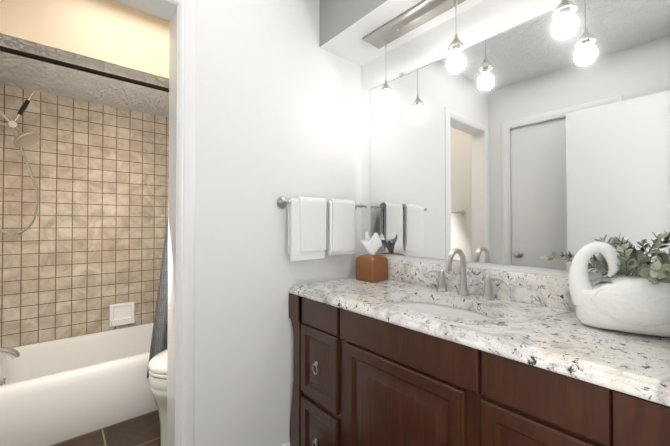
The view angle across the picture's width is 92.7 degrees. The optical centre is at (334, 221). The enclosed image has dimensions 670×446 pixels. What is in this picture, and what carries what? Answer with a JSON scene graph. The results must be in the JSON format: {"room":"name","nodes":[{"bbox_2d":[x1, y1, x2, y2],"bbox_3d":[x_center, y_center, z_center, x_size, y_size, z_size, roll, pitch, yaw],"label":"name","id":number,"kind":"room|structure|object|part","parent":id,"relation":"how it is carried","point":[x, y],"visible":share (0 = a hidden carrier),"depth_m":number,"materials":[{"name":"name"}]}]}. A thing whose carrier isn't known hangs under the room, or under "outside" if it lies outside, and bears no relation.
{"room":"bathroom","nodes":[
{"label":"bathroom","id":0,"kind":"room"},
{"bbox_2d":[0,84,168,347],"bbox_3d":[-1.622,-0.027,2.673,1.996,2.460,0.115,1,-1,-41],"label":"wall","id":1,"kind":"structure","parent":0,"point":[81,254],"depth_m":2.34,"materials":[{"name":"beige tile"}]},
{"bbox_2d":[109,301,134,326],"bbox_3d":[-1.672,0.734,2.516,0.166,0.172,0.042,1,-1,-41],"label":"soap dish","id":2,"kind":"object","parent":1,"relation":"attached to","point":[121,314],"visible":1,"depth_m":2.52,"materials":[{"name":"white ceramic"}]},
{"bbox_2d":[0,0,169,117],"bbox_3d":[-1.415,-1.082,2.254,1.520,0.360,0.810,1,-1,-41],"label":"soffit","id":3,"kind":"structure","parent":0,"point":[111,37],"depth_m":1.87,"materials":[{"name":"beige paint"}]},
{"bbox_2d":[50,410,160,445],"bbox_3d":[-0.242,1.214,1.042,1.996,0.060,4.365,1,-1,-41],"label":"floor","id":4,"kind":"structure","parent":0,"point":[142,430],"depth_m":1.78,"materials":[{"name":"tile"}]},
{"bbox_2d":[0,322,157,445],"bbox_3d":[-1.428,1.018,2.248,1.504,0.360,0.754,1,-1,-41],"label":"bathtub","id":5,"kind":"object","parent":4,"relation":"on","point":[52,392],"visible":0.56,"depth_m":1.86,"materials":[{"name":"white ceramic"}]},
{"bbox_2d":[148,349,166,445],"bbox_3d":[-0.659,0.794,1.898,0.791,0.800,0.480,1,-1,-41],"label":"toilet","id":6,"kind":"object","parent":4,"relation":"on","point":[157,366],"visible":0.19,"depth_m":1.63,"materials":[{"name":"white ceramic"}]},
{"bbox_3d":[-0.741,0.757,1.828,0.574,0.072,0.382,1,-1,-41],"label":"seat lid","id":7,"kind":"part","parent":6,"relation":"part of","materials":[{"name":"white"}]},
{"bbox_2d":[288,292,669,445],"bbox_3d":[0.397,0.770,1.239,0.539,0.830,1.367,1,-1,-41],"label":"bathroom vanity","id":8,"kind":"object","parent":4,"relation":"on","point":[409,353],"depth_m":0.99,"materials":[{"name":"brown wood"}]},
{"bbox_3d":[-0.089,0.658,1.431,0.017,0.056,0.048,1,-1,-41],"label":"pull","id":9,"kind":"part","parent":8,"relation":"part of","materials":[{"name":"silver metal"}]},
{"bbox_3d":[-0.072,0.423,1.444,0.014,0.124,0.266,1,-1,-41],"label":"rail","id":10,"kind":"part","parent":8,"relation":"part of","materials":[{"name":"brown wood"}]},
{"bbox_3d":[-0.074,0.991,1.437,0.018,0.305,0.266,1,-1,-41],"label":"drawer","id":11,"kind":"part","parent":8,"relation":"part of","materials":[{"name":"brown wood"}]},
{"bbox_3d":[-0.074,0.652,1.440,0.018,0.321,0.266,1,-1,-41],"label":"drawer","id":12,"kind":"part","parent":8,"relation":"part of","materials":[{"name":"brown wood"}]},
{"bbox_3d":[0.210,0.808,1.107,0.018,0.632,0.503,1,-1,-41],"label":"door","id":13,"kind":"part","parent":8,"relation":"part of","materials":[{"name":"brown wood"}]},
{"bbox_3d":[0.213,0.419,1.109,0.016,0.124,0.578,1,-1,-41],"label":"rail","id":14,"kind":"part","parent":8,"relation":"part of","materials":[{"name":"brown wood"}]},
{"bbox_2d":[288,276,669,399],"bbox_3d":[0.404,0.336,1.252,0.520,0.040,1.366,1,-1,-41],"label":"countertop","id":15,"kind":"structure","parent":8,"relation":"on","point":[554,337],"depth_m":0.90,"materials":[{"name":"white stone"}]},
{"bbox_2d":[356,232,387,282],"bbox_3d":[0.202,0.190,1.753,0.132,0.262,0.132,1,-1,-41],"label":"tissue box","id":16,"kind":"object","parent":15,"relation":"on","point":[371,266],"visible":1,"depth_m":1.72,"materials":[{"name":"brown wood"}]},
{"bbox_2d":[384,292,511,323],"bbox_3d":[0.393,0.432,1.222,0.351,0.178,0.545,1,-1,-41],"label":"sink","id":17,"kind":"object","parent":15,"relation":"in","point":[421,303],"depth_m":1.35,"materials":[{"name":"white ceramic"}]},
{"bbox_2d":[424,248,511,299],"bbox_3d":[0.518,0.215,1.348,0.156,0.204,0.377,1,-1,-41],"label":"faucet","id":18,"kind":"object","parent":15,"relation":"on","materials":[{"name":"silver metal"}]},
{"bbox_2d":[388,260,595,311],"bbox_3d":[0.595,0.261,1.415,0.019,0.113,1.366,1,-1,-41],"label":"backsplash","id":19,"kind":"structure","parent":15,"relation":"on","point":[553,291],"depth_m":1.26,"materials":[{"name":"white stone"}]},
{"bbox_2d":[539,232,669,336],"bbox_3d":[0.778,0.169,0.937,0.315,0.284,0.378,1,-1,-41],"label":"planter","id":20,"kind":"object","parent":15,"relation":"on","point":[633,296],"visible":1,"depth_m":0.88,"materials":[{"name":"white ceramic"}]},
{"bbox_3d":[0.493,0.804,0.775,0.018,0.632,0.276,1,-1,-41],"label":"door","id":21,"kind":"part","parent":8,"relation":"part of","materials":[{"name":"brown wood"}]},
{"bbox_3d":[0.495,0.416,0.780,0.014,0.124,0.274,1,-1,-41],"label":"rail","id":22,"kind":"part","parent":8,"relation":"part of","materials":[{"name":"brown wood"}]},
{"bbox_2d":[111,0,169,21],"bbox_3d":[-0.242,-1.316,1.072,1.996,0.080,4.365,1,-1,-41],"label":"ceiling","id":23,"kind":"structure","parent":0,"point":[135,8],"depth_m":1.92,"materials":[{"name":"white"}]},
{"bbox_2d":[320,0,483,65],"bbox_3d":[0.482,-1.115,1.335,0.320,0.315,1.372,1,-1,-41],"label":"soffit","id":24,"kind":"structure","parent":23,"relation":"attached to","point":[346,26],"depth_m":1.62,"materials":[{"name":"white paint"}]},
{"bbox_2d":[379,80,392,107],"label":"pendant light","id":25,"kind":"object","parent":24,"relation":"hanging from","point":[386,100],"depth_m":1.60,"materials":[{"name":"white glass"}]},
{"bbox_3d":[0.258,-0.613,1.619,0.067,0.073,0.067,1,-1,-41],"label":"bulb","id":26,"kind":"part","parent":25,"relation":"part of","materials":[{"name":"white glass"}]},
{"bbox_3d":[0.281,-0.785,1.595,0.069,0.262,0.139,1,-1,-41],"label":"lamp shade","id":27,"kind":"part","parent":25,"relation":"part of","materials":[{"name":"silver metal"}]},
{"bbox_2d":[362,0,465,71],"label":"pendant light","id":28,"kind":"object","parent":24,"relation":"hanging from","point":[422,12],"depth_m":1.44,"materials":[{"name":"silver metal"}]},
{"bbox_2d":[452,44,459,53],"bbox_3d":[0.504,-0.718,1.332,0.028,0.044,0.028,1,-1,-41],"label":"socket","id":29,"kind":"object","parent":28,"relation":"attached to","point":[455,48],"depth_m":1.32,"materials":[{"name":"white"}]},
{"bbox_3d":[0.527,-0.820,1.307,0.069,0.199,0.139,1,-1,-41],"label":"lamp shade","id":30,"kind":"part","parent":28,"relation":"part of","materials":[{"name":"glass"}]},
{"bbox_3d":[0.504,-0.661,1.332,0.067,0.074,0.067,1,-1,-41],"label":"bulb","id":31,"kind":"part","parent":28,"relation":"part of","materials":[{"name":"white glass"}]},
{"bbox_2d":[552,0,577,37],"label":"pendant light","id":32,"kind":"object","parent":24,"relation":"hanging from","point":[565,24],"depth_m":1.03,"materials":[{"name":"white glass"}]},
{"bbox_2d":[559,6,569,16],"bbox_3d":[0.750,-0.679,1.044,0.028,0.044,0.028,1,-1,-41],"label":"socket","id":33,"kind":"object","parent":32,"relation":"attached to","point":[563,12],"depth_m":1.03,"materials":[{"name":"white"}]},
{"bbox_3d":[0.750,-0.639,1.044,0.067,0.073,0.067,1,-1,-41],"label":"bulb","id":34,"kind":"part","parent":32,"relation":"part of","materials":[{"name":"white glass"}]},
{"bbox_3d":[0.773,-0.802,1.019,0.069,0.241,0.139,1,-1,-41],"label":"lamp shade","id":35,"kind":"part","parent":32,"relation":"part of","materials":[{"name":"glass"}]},
{"bbox_2d":[194,0,360,445],"bbox_3d":[-0.269,-0.039,1.659,1.025,2.460,0.115,1,-1,-41],"label":"wall","id":36,"kind":"structure","parent":0,"point":[278,101],"depth_m":1.50,"materials":[{"name":"white paint"}]},
{"bbox_2d":[117,0,195,445],"bbox_3d":[-0.900,0.123,1.109,0.760,2.122,0.137,1,-1,-41],"label":"door frame","id":37,"kind":"structure","parent":36,"relation":"attached to","point":[185,354],"depth_m":1.29,"materials":[{"name":"white wood"}]},
{"bbox_3d":[-0.905,-0.874,1.125,0.648,0.016,0.123,1,-1,-41],"label":"door jamb","id":38,"kind":"part","parent":37,"relation":"part of","materials":[{"name":"white paint"}]},
{"bbox_2d":[277,196,366,260],"bbox_3d":[-0.047,0.035,1.706,0.590,0.313,0.096,1,-1,-41],"label":"towel rail","id":39,"kind":"object","parent":36,"relation":"attached to","point":[317,227],"visible":1,"depth_m":1.62,"materials":[{"name":"white fabric"}]},
{"bbox_3d":[-0.238,-0.093,1.557,0.060,0.060,0.076,1,-1,-41],"label":"rail post","id":40,"kind":"part","parent":39,"relation":"part of","materials":[{"name":"silver metal"}]},
{"bbox_2d":[361,0,669,279],"bbox_3d":[0.665,-0.042,1.437,0.124,2.460,1.665,1,-1,-41],"label":"mirror","id":41,"kind":"object","parent":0,"point":[528,143],"depth_m":1.26,"materials":[{"name":"silver glass"}]},
{"bbox_3d":[-1.745,-0.043,1.369,0.115,2.460,1.938,1,-1,-41],"label":"wall","id":42,"kind":"structure","parent":0,"visible":0},
{"bbox_2d":[0,347,19,358],"bbox_3d":[-1.922,0.594,1.817,0.194,0.412,0.193,1,-1,-41],"label":"tub faucet","id":43,"kind":"object","parent":42,"relation":"attached to","point":[12,353],"visible":1,"depth_m":1.85,"materials":[{"name":"silver metal"}]},
{"bbox_2d":[0,90,39,235],"bbox_3d":[-1.879,-0.356,1.837,0.270,0.878,0.128,1,-1,-41],"label":"shower","id":44,"kind":"object","parent":42,"relation":"attached to","point":[25,139],"visible":1,"depth_m":1.89,"materials":[{"name":"silver metal"}]},
{"bbox_2d":[0,46,168,377],"bbox_3d":[-1.166,0.045,1.949,1.512,1.828,0.060,1,-1,-41],"label":"curtain rod","id":45,"kind":"object","parent":42,"relation":"attached to","point":[159,342],"visible":0.02,"depth_m":1.99,"materials":[{"name":"brown metal"}]},
{"bbox_2d":[147,216,167,377],"bbox_3d":[-0.876,0.069,2.196,0.722,1.786,0.042,1,-1,-41],"label":"curtain","id":46,"kind":"object","parent":45,"relation":"hanging from","point":[159,342],"depth_m":2.01,"materials":[{"name":"grey fabric"}]}
]}

